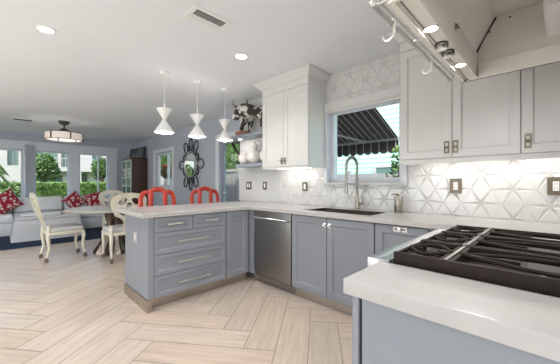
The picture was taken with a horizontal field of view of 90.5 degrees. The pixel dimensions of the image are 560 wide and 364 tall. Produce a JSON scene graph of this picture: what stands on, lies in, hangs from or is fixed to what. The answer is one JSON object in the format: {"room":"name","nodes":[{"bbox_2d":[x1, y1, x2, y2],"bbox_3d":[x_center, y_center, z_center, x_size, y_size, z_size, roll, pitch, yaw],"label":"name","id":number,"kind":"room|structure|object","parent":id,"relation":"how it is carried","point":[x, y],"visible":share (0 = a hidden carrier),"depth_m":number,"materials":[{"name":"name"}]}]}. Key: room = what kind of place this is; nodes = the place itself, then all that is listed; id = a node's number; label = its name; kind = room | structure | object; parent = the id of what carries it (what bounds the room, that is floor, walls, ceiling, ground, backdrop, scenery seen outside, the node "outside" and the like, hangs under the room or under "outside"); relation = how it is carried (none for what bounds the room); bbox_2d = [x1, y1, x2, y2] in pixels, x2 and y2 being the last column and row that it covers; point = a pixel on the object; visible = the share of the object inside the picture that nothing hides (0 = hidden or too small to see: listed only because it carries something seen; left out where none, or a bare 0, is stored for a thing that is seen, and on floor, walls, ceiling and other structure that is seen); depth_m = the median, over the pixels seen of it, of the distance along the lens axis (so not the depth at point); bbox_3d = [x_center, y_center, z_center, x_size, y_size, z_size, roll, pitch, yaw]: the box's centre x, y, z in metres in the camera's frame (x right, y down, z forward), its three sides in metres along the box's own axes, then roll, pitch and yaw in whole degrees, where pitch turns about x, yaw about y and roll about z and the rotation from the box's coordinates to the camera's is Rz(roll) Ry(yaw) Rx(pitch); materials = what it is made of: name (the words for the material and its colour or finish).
{"room":"kitchen","nodes":[
{"label":"kitchen","id":0,"kind":"room"},
{"bbox_2d":[0,132,131,203],"bbox_3d":[-7.119,-0.043,6.987,0.150,2.478,6.200,0,0,45],"label":"wall","id":1,"kind":"structure","parent":0,"point":[124,148],"depth_m":8.37,"materials":[{"name":"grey paint"}]},
{"bbox_2d":[0,149,21,196],"bbox_3d":[-7.334,-0.059,6.792,0.060,1.610,1.520,0,0,45],"label":"window","id":2,"kind":"structure","parent":1,"relation":"in","point":[0,149],"depth_m":7.30,"materials":[{"name":"paint"}]},
{"bbox_2d":[24,143,34,196],"bbox_3d":[-6.598,-0.121,7.310,0.065,1.835,0.207,0,0,45],"label":"vertical blinds","id":3,"kind":"object","parent":1,"relation":"attached to","point":[28,147],"visible":0.69,"depth_m":7.28,"materials":[{"name":"fabric"}]},
{"bbox_2d":[35,151,68,195],"bbox_3d":[-6.370,-0.059,7.765,0.060,1.610,0.740,0,0,45],"label":"window","id":4,"kind":"structure","parent":1,"relation":"in","point":[35,151],"depth_m":7.99,"materials":[{"name":"paint"}]},
{"bbox_2d":[0,139,118,198],"bbox_3d":[-6.566,-0.114,7.396,0.060,1.960,4.060,0,0,45],"label":"trim","id":5,"kind":"structure","parent":1,"relation":"attached to","point":[74,151],"depth_m":8.03,"materials":[{"name":"paint"}]},
{"bbox_2d":[80,153,107,197],"bbox_3d":[-5.680,-0.059,8.461,0.060,1.610,0.740,0,0,45],"label":"window","id":6,"kind":"structure","parent":1,"relation":"in","point":[97,155],"depth_m":8.54,"materials":[{"name":"paint"}]},
{"bbox_2d":[0,238,351,363],"bbox_3d":[-2.930,1.246,2.954,11.720,0.100,6.270,0,0,45],"label":"floor","id":7,"kind":"structure","parent":0,"point":[73,307],"depth_m":2.38,"materials":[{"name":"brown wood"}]},
{"bbox_2d":[0,227,102,250],"bbox_3d":[-5.518,1.188,6.174,2.670,0.013,3.600,0,0,45],"label":"area rug","id":8,"kind":"object","parent":7,"relation":"on","point":[91,233],"visible":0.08,"depth_m":5.68,"materials":[{"name":"blue fabric"}]},
{"bbox_2d":[10,213,81,242],"bbox_3d":[-5.146,0.938,6.158,0.880,0.484,1.200,0,0,45],"label":"ottoman","id":9,"kind":"object","parent":8,"relation":"on","point":[26,228],"visible":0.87,"depth_m":5.72,"materials":[{"name":"white fabric"}]},
{"bbox_2d":[19,211,60,216],"bbox_3d":[-5.249,0.673,6.083,0.540,0.044,0.650,0,0,45],"label":"seat cushion","id":10,"kind":"object","parent":9,"relation":"on","point":[23,214],"visible":0.94,"depth_m":6.00,"materials":[{"name":"white fabric"}]},
{"bbox_2d":[14,213,79,220],"bbox_3d":[-5.146,0.731,6.158,0.740,0.070,1.060,0,0,45],"label":"cushion","id":11,"kind":"object","parent":9,"relation":"on","point":[66,216],"depth_m":5.92,"materials":[{"name":"white fabric"}]},
{"bbox_2d":[0,195,109,236],"bbox_3d":[-5.956,0.766,6.890,1.080,0.828,3.300,0,0,45],"label":"sofa","id":12,"kind":"object","parent":8,"relation":"on","point":[48,203],"visible":0.33,"depth_m":7.05,"materials":[{"name":"white fabric"}]},
{"bbox_2d":[0,212,12,223],"bbox_3d":[-6.555,0.806,6.129,0.860,0.180,0.955,0,0,45],"label":"seat cushion","id":13,"kind":"object","parent":12,"relation":"on","point":[6,218],"depth_m":6.11,"materials":[{"name":"white fabric"}]},
{"bbox_2d":[0,188,23,213],"bbox_3d":[-6.307,0.436,6.393,0.179,0.624,0.628,0,0,36],"label":"throw pillow","id":14,"kind":"object","parent":12,"relation":"on","point":[8,200],"visible":0.98,"depth_m":6.38,"materials":[{"name":"red fabric"}]},
{"bbox_2d":[14,196,62,211],"bbox_3d":[-6.083,0.536,7.017,0.235,0.368,0.935,0,0,45],"label":"cushion","id":15,"kind":"object","parent":12,"relation":"on","point":[48,203],"depth_m":7.01,"materials":[{"name":"white fabric"}]},
{"bbox_2d":[13,210,64,218],"bbox_3d":[-5.877,0.806,6.812,0.860,0.180,0.955,0,0,45],"label":"seat cushion","id":16,"kind":"object","parent":12,"relation":"on","point":[21,211],"depth_m":6.77,"materials":[{"name":"white fabric"}]},
{"bbox_2d":[62,190,85,207],"bbox_3d":[-5.406,0.476,7.302,0.175,0.558,0.562,0,0,45],"label":"throw pillow","id":17,"kind":"object","parent":12,"relation":"on","point":[74,200],"visible":0.98,"depth_m":7.25,"materials":[{"name":"red fabric"}]},
{"bbox_2d":[63,209,103,217],"bbox_3d":[-5.199,0.806,7.496,0.860,0.180,0.955,0,0,45],"label":"seat cushion","id":18,"kind":"object","parent":12,"relation":"on","point":[100,215],"depth_m":7.22,"materials":[{"name":"white fabric"}]},
{"bbox_2d":[64,195,104,208],"bbox_3d":[-5.405,0.536,7.701,0.235,0.368,0.935,0,0,45],"label":"cushion","id":19,"kind":"object","parent":12,"relation":"on","point":[66,206],"depth_m":7.55,"materials":[{"name":"red fabric"}]},
{"bbox_2d":[83,191,101,205],"bbox_3d":[-5.061,0.476,7.579,0.499,0.494,0.178,0,0,-39],"label":"throw pillow","id":20,"kind":"object","parent":12,"relation":"on","point":[92,199],"visible":0.71,"depth_m":7.50,"materials":[{"name":"red fabric"}]},
{"bbox_2d":[29,193,86,262],"bbox_3d":[-3.524,0.673,4.422,0.492,1.044,0.666,0,0,41],"label":"dining chair","id":21,"kind":"object","parent":7,"relation":"on","point":[58,229],"visible":1,"depth_m":4.31,"materials":[{"name":"beige paint"}]},
{"bbox_2d":[46,223,83,231],"bbox_3d":[-3.476,0.719,4.477,0.450,0.065,0.425,0,0,41],"label":"seat cushion","id":22,"kind":"object","parent":21,"relation":"on","point":[70,227],"depth_m":4.37,"materials":[{"name":"grey fabric"}]},
{"bbox_2d":[64,204,156,255],"bbox_3d":[-2.885,0.815,4.859,1.420,0.762,1.420,0,0,45],"label":"dining table","id":23,"kind":"object","parent":7,"relation":"on","point":[118,241],"visible":0.48,"depth_m":4.69,"materials":[{"name":"dark brown wood"},{"name":"glass"}]},
{"bbox_2d":[99,190,124,226],"bbox_3d":[-3.226,0.673,5.553,0.666,1.044,0.492,0,0,38],"label":"dining chair","id":24,"kind":"object","parent":7,"relation":"on","point":[103,194],"visible":0.32,"depth_m":5.64,"materials":[{"name":"beige paint"}]},
{"bbox_2d":[101,193,146,263],"bbox_3d":[-2.472,0.673,4.380,0.666,1.044,0.492,0,0,45],"label":"dining chair","id":25,"kind":"object","parent":7,"relation":"on","point":[109,230],"visible":0.57,"depth_m":4.15,"materials":[{"name":"beige paint"}]},
{"bbox_2d":[102,224,122,232],"bbox_3d":[-2.524,0.719,4.431,0.425,0.065,0.450,0,0,45],"label":"seat cushion","id":26,"kind":"object","parent":25,"relation":"on","point":[118,228],"depth_m":4.25,"materials":[{"name":"grey fabric"}]},
{"bbox_2d":[121,158,147,204],"bbox_3d":[-4.325,0.246,8.241,0.874,1.900,0.455,0,0,45],"label":"hutch","id":27,"kind":"object","parent":7,"relation":"on","point":[134,170],"visible":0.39,"depth_m":7.97,"materials":[{"name":"brown wood"}]},
{"bbox_2d":[130,147,144,157],"bbox_3d":[-4.162,-0.875,8.113,0.500,0.338,0.063,0,0,15],"label":"picture","id":28,"kind":"object","parent":27,"relation":"on","point":[138,152],"visible":0.88,"depth_m":8.11},
{"bbox_2d":[138,187,175,206],"bbox_3d":[-1.617,0.629,3.859,0.478,1.138,0.535,0,0,45],"label":"chair","id":29,"kind":"object","parent":7,"relation":"on","point":[150,193],"visible":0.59,"depth_m":3.95,"materials":[{"name":"paint"}]},
{"bbox_2d":[124,210,248,312],"bbox_3d":[-0.816,0.760,3.376,0.692,0.871,1.755,0,0,45],"label":"base cabinet","id":30,"kind":"object","parent":7,"relation":"on","point":[170,259],"visible":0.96,"depth_m":2.84,"materials":[{"name":"grey paint"}]},
{"bbox_2d":[133,230,136,242],"bbox_3d":[-1.447,0.533,2.777,0.075,0.125,0.011,0,0,45],"label":"outlet plate","id":31,"kind":"object","parent":30,"relation":"attached to","point":[134,231],"depth_m":2.76,"materials":[{"name":"silver plastic"}]},
{"bbox_2d":[116,201,559,240],"bbox_3d":[0.166,0.303,2.406,3.748,0.042,1.852,0,0,45],"label":"countertop","id":32,"kind":"structure","parent":30,"relation":"on","point":[420,220],"depth_m":2.52,"materials":[{"name":"stone"}]},
{"bbox_2d":[307,208,386,215],"bbox_3d":[0.637,0.407,2.773,0.734,0.247,0.359,0,0,45],"label":"sink","id":33,"kind":"object","parent":32,"relation":"in","point":[359,212],"visible":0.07,"depth_m":2.93,"materials":[{"name":"metal"}]},
{"bbox_2d":[345,156,362,208],"bbox_3d":[0.773,-0.002,2.933,0.209,0.567,0.106,0,0,-2],"label":"spring faucet","id":34,"kind":"object","parent":32,"relation":"on","point":[357,203],"visible":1,"depth_m":2.94,"materials":[{"name":"silver metal"}]},
{"bbox_2d":[391,194,402,212],"bbox_3d":[1.111,0.192,2.637,0.098,0.178,0.072,0,0,45],"label":"soap dispenser","id":35,"kind":"object","parent":32,"relation":"on","point":[398,200],"visible":1,"depth_m":2.60,"materials":[{"name":"silver metal"}]},
{"bbox_2d":[190,186,218,203],"bbox_3d":[-1.083,0.629,4.397,0.478,1.138,0.535,0,0,45],"label":"chair","id":36,"kind":"object","parent":7,"relation":"on","point":[204,188],"visible":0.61,"depth_m":4.51,"materials":[{"name":"paint"}]},
{"bbox_2d":[249,210,257,279],"bbox_3d":[-0.316,0.761,3.404,0.093,0.870,0.082,0,0,45],"label":"cabinet filler","id":37,"kind":"object","parent":7,"relation":"on","point":[251,212],"visible":0.57,"depth_m":3.38,"materials":[{"name":"grey paint"}]},
{"bbox_2d":[251,210,294,294],"bbox_3d":[0.087,0.762,3.316,0.600,0.868,0.648,0,0,45],"label":"dishwasher","id":38,"kind":"object","parent":7,"relation":"on","point":[272,230],"visible":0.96,"depth_m":3.10,"materials":[{"name":"metal"}]},
{"bbox_2d":[292,214,376,315],"bbox_3d":[0.642,0.761,2.791,0.918,0.870,0.612,0,0,45],"label":"base cabinet","id":39,"kind":"object","parent":7,"relation":"on","point":[325,251],"visible":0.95,"depth_m":2.60,"materials":[{"name":"grey paint"}]},
{"bbox_2d":[375,223,429,253],"bbox_3d":[1.120,0.761,2.314,0.428,0.870,0.616,0,0,45],"label":"base cabinet","id":40,"kind":"object","parent":7,"relation":"on","point":[387,236],"visible":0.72,"depth_m":2.17,"materials":[{"name":"grey paint"}]},
{"bbox_2d":[352,296,559,363],"bbox_3d":[0.550,0.762,0.656,0.722,0.867,0.230,0,0,45],"label":"base cabinet","id":41,"kind":"object","parent":7,"relation":"on","point":[381,334],"visible":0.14,"depth_m":0.70,"materials":[{"name":"grey paint"}]},
{"bbox_2d":[344,261,559,361],"bbox_3d":[0.540,0.304,0.650,0.744,0.045,0.253,0,0,45],"label":"countertop","id":42,"kind":"structure","parent":41,"relation":"on","point":[526,321],"depth_m":0.66,"materials":[{"name":"stone"}]},
{"bbox_2d":[368,225,559,297],"bbox_3d":[0.915,0.718,1.103,0.833,0.956,0.910,0,0,45],"label":"gas range","id":43,"kind":"object","parent":7,"relation":"on","point":[514,259],"visible":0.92,"depth_m":0.97,"materials":[{"name":"metal"}]},
{"bbox_2d":[132,114,239,205],"bbox_3d":[-2.668,-0.043,7.045,6.390,2.478,0.150,0,0,45],"label":"wall","id":44,"kind":"structure","parent":0,"point":[206,146],"depth_m":6.41,"materials":[{"name":"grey paint"}]},
{"bbox_2d":[153,146,173,190],"bbox_3d":[-3.097,-0.344,7.351,1.310,1.120,0.020,0,0,45],"label":"trim","id":45,"kind":"structure","parent":44,"relation":"attached to","point":[167,149],"depth_m":7.17,"materials":[{"name":"paint"}]},
{"bbox_2d":[158,152,171,186],"bbox_3d":[-3.020,-0.344,7.429,1.110,0.920,0.060,0,0,45],"label":"window","id":46,"kind":"structure","parent":44,"relation":"in","point":[166,153],"depth_m":7.43,"materials":[{"name":"paint"}]},
{"bbox_2d":[179,138,203,190],"bbox_3d":[-2.005,-0.409,6.244,1.145,1.185,0.055,0,0,45],"label":"wall mirror","id":47,"kind":"object","parent":44,"relation":"attached to","point":[190,162],"visible":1,"depth_m":6.23,"materials":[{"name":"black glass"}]},
{"bbox_2d":[215,130,239,201],"bbox_3d":[-0.921,0.126,5.193,1.020,2.140,0.020,0,0,45],"label":"trim","id":48,"kind":"structure","parent":44,"relation":"attached to","point":[233,132],"depth_m":5.49,"materials":[{"name":"paint"}]},
{"bbox_2d":[222,140,239,201],"bbox_3d":[-0.868,0.176,5.247,0.820,2.040,0.089,0,0,45],"label":"door","id":49,"kind":"structure","parent":44,"relation":"in","point":[233,141],"depth_m":5.49,"materials":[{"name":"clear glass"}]},
{"bbox_2d":[0,0,407,143],"bbox_3d":[-2.930,-1.342,2.939,11.800,0.120,6.350,0,0,45],"label":"ceiling","id":50,"kind":"structure","parent":0,"point":[99,74],"depth_m":2.73,"materials":[{"name":"paint"}]},
{"bbox_2d":[11,117,34,121],"bbox_3d":[-5.215,-1.276,5.634,0.260,0.011,0.340,0,0,45],"label":"ceiling vent","id":51,"kind":"object","parent":50,"relation":"in","point":[12,118],"visible":1,"depth_m":5.60,"materials":[{"name":"white plastic"}]},
{"bbox_2d":[34,24,56,34],"bbox_3d":[-1.955,-1.277,2.318,0.150,0.008,0.150,0,0,45],"label":"recessed light","id":52,"kind":"object","parent":50,"relation":"in","point":[42,28],"visible":1,"depth_m":2.31,"materials":[{"name":"white plastic"}]},
{"bbox_2d":[44,121,82,142],"bbox_3d":[-4.523,-1.083,5.821,0.647,0.396,0.644,0,0,45],"label":"ceiling light","id":53,"kind":"object","parent":50,"relation":"hanging from","point":[63,134],"visible":1,"depth_m":5.71,"materials":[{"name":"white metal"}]},
{"bbox_2d":[154,70,173,133],"bbox_3d":[-1.343,-0.921,3.226,0.224,0.719,0.224,0,0,45],"label":"pendant lamp","id":54,"kind":"object","parent":50,"relation":"hanging from","point":[163,127],"visible":1,"depth_m":3.19,"materials":[{"name":"white metal"}]},
{"bbox_2d":[188,80,205,137],"bbox_3d":[-1.050,-0.921,3.522,0.224,0.719,0.224,0,0,45],"label":"pendant lamp","id":55,"kind":"object","parent":50,"relation":"hanging from","point":[196,132],"visible":1,"depth_m":3.48,"materials":[{"name":"white metal"}]},
{"bbox_2d":[182,4,231,32],"bbox_3d":[-0.566,-1.276,2.177,0.210,0.009,0.315,0,0,45],"label":"ceiling vent","id":56,"kind":"object","parent":50,"relation":"in","point":[197,14],"visible":1,"depth_m":2.17,"materials":[{"name":"white plastic"}]},
{"bbox_2d":[217,88,232,141],"bbox_3d":[-0.758,-0.921,3.817,0.224,0.719,0.224,0,0,45],"label":"pendant lamp","id":57,"kind":"object","parent":50,"relation":"hanging from","point":[224,136],"visible":1,"depth_m":3.77,"materials":[{"name":"white metal"}]},
{"bbox_2d":[234,53,248,59],"bbox_3d":[-0.390,-1.277,2.811,0.150,0.008,0.150,0,0,45],"label":"recessed light","id":58,"kind":"object","parent":50,"relation":"in","point":[241,56],"visible":1,"depth_m":2.81,"materials":[{"name":"white plastic"}]},
{"bbox_2d":[240,97,551,222],"bbox_3d":[0.960,-0.043,3.248,4.110,2.478,0.436,0,0,45],"label":"wall","id":59,"kind":"structure","parent":0,"point":[245,146],"depth_m":4.30,"materials":[{"name":"white paint"}]},
{"bbox_2d":[231,130,261,140],"bbox_3d":[-0.400,-0.690,4.102,0.895,0.045,0.263,0,0,45],"label":"floating shelf","id":60,"kind":"object","parent":59,"relation":"attached to","point":[257,134],"visible":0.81,"depth_m":4.10,"materials":[{"name":"grey wood"}]},
{"bbox_2d":[232,99,261,134],"bbox_3d":[-0.417,-0.992,4.091,0.686,0.558,0.266,0,0,45],"label":"sculpture","id":61,"kind":"object","parent":60,"relation":"on","point":[249,112],"visible":0.77,"depth_m":4.10,"materials":[{"name":"ceramic"}]},
{"bbox_2d":[246,182,250,188],"bbox_3d":[-0.489,0.044,4.351,0.115,0.115,0.009,0,0,45],"label":"wall switch","id":62,"kind":"object","parent":59,"relation":"attached to","point":[248,184],"visible":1,"depth_m":4.35,"materials":[{"name":"brown metal"}]},
{"bbox_2d":[236,163,261,167],"bbox_3d":[-0.338,-0.253,4.045,0.725,0.047,0.230,0,0,45],"label":"floating shelf","id":63,"kind":"object","parent":59,"relation":"attached to","point":[250,165],"visible":0.51,"depth_m":4.01,"materials":[{"name":"grey wood"}]},
{"bbox_2d":[238,152,248,163],"bbox_3d":[-0.542,-0.368,4.226,0.184,0.181,0.184,0,0,45],"label":"vase","id":64,"kind":"object","parent":63,"relation":"on","point":[242,158],"visible":0.74,"depth_m":4.16,"materials":[{"name":"ceramic"}]},
{"bbox_2d":[247,142,260,162],"bbox_3d":[-0.378,-0.434,4.071,0.216,0.313,0.216,0,0,45],"label":"vase","id":65,"kind":"object","parent":63,"relation":"on","point":[253,156],"visible":0.9,"depth_m":4.00,"materials":[{"name":"ceramic"}]},
{"bbox_2d":[239,167,277,202],"bbox_3d":[-0.342,0.021,4.222,0.900,0.521,0.012,0,0,45],"label":"tile backsplash","id":66,"kind":"structure","parent":59,"relation":"attached to","point":[256,176],"depth_m":4.20,"materials":[{"name":"white tile"}]},
{"bbox_2d":[263,182,266,189],"bbox_3d":[-0.224,0.044,4.088,0.072,0.115,0.009,0,0,45],"label":"wall switch","id":67,"kind":"object","parent":59,"relation":"attached to","point":[264,183],"visible":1,"depth_m":4.08,"materials":[{"name":"brown metal"}]},
{"bbox_2d":[254,64,330,169],"bbox_3d":[0.132,-0.725,3.453,0.913,1.110,0.411,0,0,45],"label":"upper cabinet","id":68,"kind":"object","parent":59,"relation":"attached to","point":[293,101],"visible":1,"depth_m":3.27,"materials":[{"name":"white paint"}]},
{"bbox_2d":[324,86,399,113],"bbox_3d":[0.891,-0.879,2.998,1.015,0.120,0.075,0,0,45],"label":"trim","id":69,"kind":"structure","parent":59,"relation":"attached to","point":[392,94],"depth_m":2.95,"materials":[{"name":"white paint"}]},
{"bbox_2d":[322,182,407,184],"bbox_3d":[0.889,0.010,3.017,0.985,0.028,0.110,0,0,45],"label":"trim","id":70,"kind":"structure","parent":59,"relation":"attached to","point":[323,183],"depth_m":2.90,"materials":[{"name":"white wood"}]},
{"bbox_2d":[331,100,400,181],"bbox_3d":[0.944,-0.434,3.076,0.870,0.860,0.070,0,0,45],"label":"window","id":71,"kind":"structure","parent":59,"relation":"in","point":[334,178],"depth_m":3.22,"materials":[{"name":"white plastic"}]},
{"bbox_2d":[324,114,407,181],"bbox_3d":[0.893,-0.414,3.021,0.965,0.820,0.077,0,0,45],"label":"trim","id":72,"kind":"structure","parent":59,"relation":"attached to","point":[404,168],"depth_m":3.31,"materials":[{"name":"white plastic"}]},
{"bbox_2d":[337,108,398,156],"bbox_3d":[0.791,-0.961,4.548,1.640,0.939,1.686,0,0,45],"label":"striped awning","id":73,"kind":"object","parent":59,"relation":"attached to","point":[367,132],"visible":0.45,"depth_m":4.67,"materials":[{"name":"black fabric"}]},
{"bbox_2d":[278,52,559,222],"bbox_3d":[1.067,-0.500,2.827,3.065,1.564,0.008,0,0,45],"label":"tile backsplash","id":74,"kind":"structure","parent":59,"relation":"attached to","point":[500,189],"depth_m":2.50,"materials":[{"name":"tile"}]},
{"bbox_2d":[302,182,306,190],"bbox_3d":[0.316,0.050,3.544,0.072,0.115,0.009,0,0,45],"label":"wall switch","id":75,"kind":"object","parent":74,"relation":"attached to","point":[304,184],"visible":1,"depth_m":3.54,"materials":[{"name":"brown metal"}]},
{"bbox_2d":[450,179,461,192],"bbox_3d":[1.499,0.028,2.372,0.085,0.125,0.009,0,0,45],"label":"wall outlet","id":76,"kind":"object","parent":74,"relation":"attached to","point":[455,184],"visible":1,"depth_m":2.37,"materials":[{"name":"brown metal"}]},
{"bbox_2d":[453,182,457,189],"bbox_3d":[1.499,0.028,2.372,0.033,0.067,0.008,0,0,45],"label":"socket","id":77,"kind":"object","parent":76,"relation":"attached to","point":[455,184],"depth_m":2.37,"materials":[{"name":"white plastic"}]},
{"bbox_2d":[547,177,559,194],"bbox_3d":[1.931,0.024,1.943,0.090,0.125,0.009,0,0,45],"label":"wall outlet","id":78,"kind":"object","parent":74,"relation":"attached to","point":[553,183],"visible":1,"depth_m":1.95,"materials":[{"name":"brown metal"}]},
{"bbox_2d":[553,181,558,190],"bbox_3d":[1.931,0.024,1.944,0.033,0.067,0.008,0,0,45],"label":"socket","id":79,"kind":"object","parent":78,"relation":"attached to","point":[555,183],"depth_m":1.94,"materials":[{"name":"white plastic"}]},
{"bbox_2d":[388,26,559,165],"bbox_3d":[1.535,-0.717,2.063,1.314,1.126,0.411,0,0,45],"label":"upper cabinet","id":80,"kind":"object","parent":59,"relation":"attached to","point":[515,115],"visible":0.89,"depth_m":2.02,"materials":[{"name":"white paint"}]},
{"bbox_3d":[1.486,-0.043,0.966,0.150,2.478,2.064,0,0,45],"label":"wall","id":81,"kind":"structure","parent":0,"visible":0},
{"bbox_2d":[369,0,559,82],"bbox_3d":[0.932,-0.924,1.052,0.747,0.711,1.044,0,0,45],"label":"range hood","id":82,"kind":"object","parent":81,"relation":"attached to","point":[474,39],"visible":1,"depth_m":1.38,"materials":[{"name":"beige paint"}]},
{"bbox_2d":[382,18,395,42],"bbox_3d":[0.416,-0.579,1.060,0.057,0.085,0.011,0,0,45],"label":"hook","id":83,"kind":"object","parent":82,"relation":"hanging from","point":[393,19],"visible":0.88,"depth_m":1.04,"materials":[{"name":"silver metal"}]},
{"bbox_2d":[421,56,433,74],"bbox_3d":[0.729,-0.579,1.375,0.057,0.085,0.011,0,0,45],"label":"hook","id":84,"kind":"object","parent":82,"relation":"hanging from","point":[431,57],"visible":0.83,"depth_m":1.36,"materials":[{"name":"silver metal"}]},
{"label":"outside","id":85,"kind":"structure","parent":0,"visible":0},
{"bbox_3d":[-7.133,1.381,14.111,90.000,0.130,70.000,0,0,45],"label":"ground","id":86,"kind":"structure","parent":85,"visible":0},
{"bbox_2d":[0,165,9,191],"bbox_3d":[-10.079,0.194,8.724,2.467,2.250,2.467,0,0,45],"label":"palm tree","id":87,"kind":"object","parent":86,"relation":"on","point":[2,170],"visible":0.69,"depth_m":9.42,"materials":[{"name":"green plant"}]},
{"bbox_2d":[0,185,20,196],"bbox_3d":[-8.262,0.709,8.700,0.871,1.275,1.079,0,0,45],"label":"bush","id":88,"kind":"object","parent":86,"relation":"on","point":[17,191],"visible":0.08,"depth_m":8.60,"materials":[{"name":"green plant"}]},
{"bbox_2d":[36,152,60,181],"bbox_3d":[-11.213,-0.055,13.081,1.396,2.762,1.434,0,0,45],"label":"tree","id":89,"kind":"object","parent":86,"relation":"on","point":[45,163],"visible":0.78,"depth_m":12.98,"materials":[{"name":"green plant"}]},
{"bbox_2d":[0,150,105,181],"bbox_3d":[-18.125,-1.494,21.488,6.000,5.620,23.400,0,0,45],"label":"building","id":90,"kind":"structure","parent":86,"relation":"on","point":[10,161],"depth_m":19.99,"materials":[{"name":"paint"}]},
{"bbox_2d":[0,180,105,198],"bbox_3d":[-11.600,0.595,9.640,1.150,1.442,15.359,0,0,45],"label":"clipped hedge","id":91,"kind":"object","parent":86,"relation":"on","point":[43,189],"visible":0.13,"depth_m":11.48,"materials":[{"name":"green plant"}]},
{"bbox_2d":[90,157,105,181],"bbox_3d":[-9.340,-0.015,14.568,1.119,2.674,1.132,0,0,45],"label":"tree","id":92,"kind":"object","parent":86,"relation":"on","point":[102,161],"visible":0.64,"depth_m":14.33,"materials":[{"name":"green plant"}]},
{"bbox_2d":[161,163,171,179],"bbox_3d":[-4.705,0.199,11.764,1.864,2.094,0.510,0,0,45],"label":"shrub","id":93,"kind":"object","parent":86,"relation":"on","point":[163,168],"visible":0.49,"depth_m":11.65,"materials":[{"name":"green plant"}]},
{"bbox_2d":[161,168,238,201],"bbox_3d":[-2.963,0.371,10.647,8.800,1.850,0.130,0,0,45],"label":"fence","id":94,"kind":"object","parent":86,"relation":"on","point":[232,175],"visible":0.06,"depth_m":9.36,"materials":[{"name":"grey wood"}]},
{"bbox_2d":[161,143,238,170],"bbox_3d":[-5.481,-0.486,15.340,14.705,3.604,0.929,0,0,45],"label":"hedge","id":95,"kind":"object","parent":86,"relation":"on","point":[232,160],"visible":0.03,"depth_m":11.58,"materials":[{"name":"green plant"}]},
{"bbox_2d":[337,103,398,173],"bbox_3d":[3.918,-1.854,9.634,16.600,6.300,2.800,0,0,45],"label":"house","id":96,"kind":"structure","parent":86,"relation":"on","point":[371,163],"depth_m":8.95,"materials":[{"name":"white wood"}]},
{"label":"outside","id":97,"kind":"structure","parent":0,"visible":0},
{"bbox_3d":[2.164,1.266,6.444,12.000,0.100,5.800,0,0,45],"label":"ground","id":98,"kind":"structure","parent":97,"visible":0},
{"bbox_2d":[170,142,239,200],"bbox_3d":[-3.832,0.006,9.431,7.023,2.580,1.400,0,0,45],"label":"patio cover","id":99,"kind":"object","parent":98,"relation":"on","point":[233,145],"visible":0.07,"depth_m":7.57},
{"bbox_2d":[337,171,397,177],"bbox_3d":[1.212,0.496,7.898,5.100,1.600,0.155,0,0,45],"label":"fence","id":100,"kind":"object","parent":98,"relation":"on","point":[374,175],"visible":0.02,"depth_m":6.86,"materials":[{"name":"white wood"}]},
{"bbox_2d":[385,145,398,176],"bbox_3d":[1.881,0.300,4.333,0.433,1.833,0.348,0,0,-22],"label":"leafy shrub","id":101,"kind":"object","parent":98,"relation":"on","point":[396,164],"visible":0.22,"depth_m":4.32,"materials":[{"name":"green plant"}]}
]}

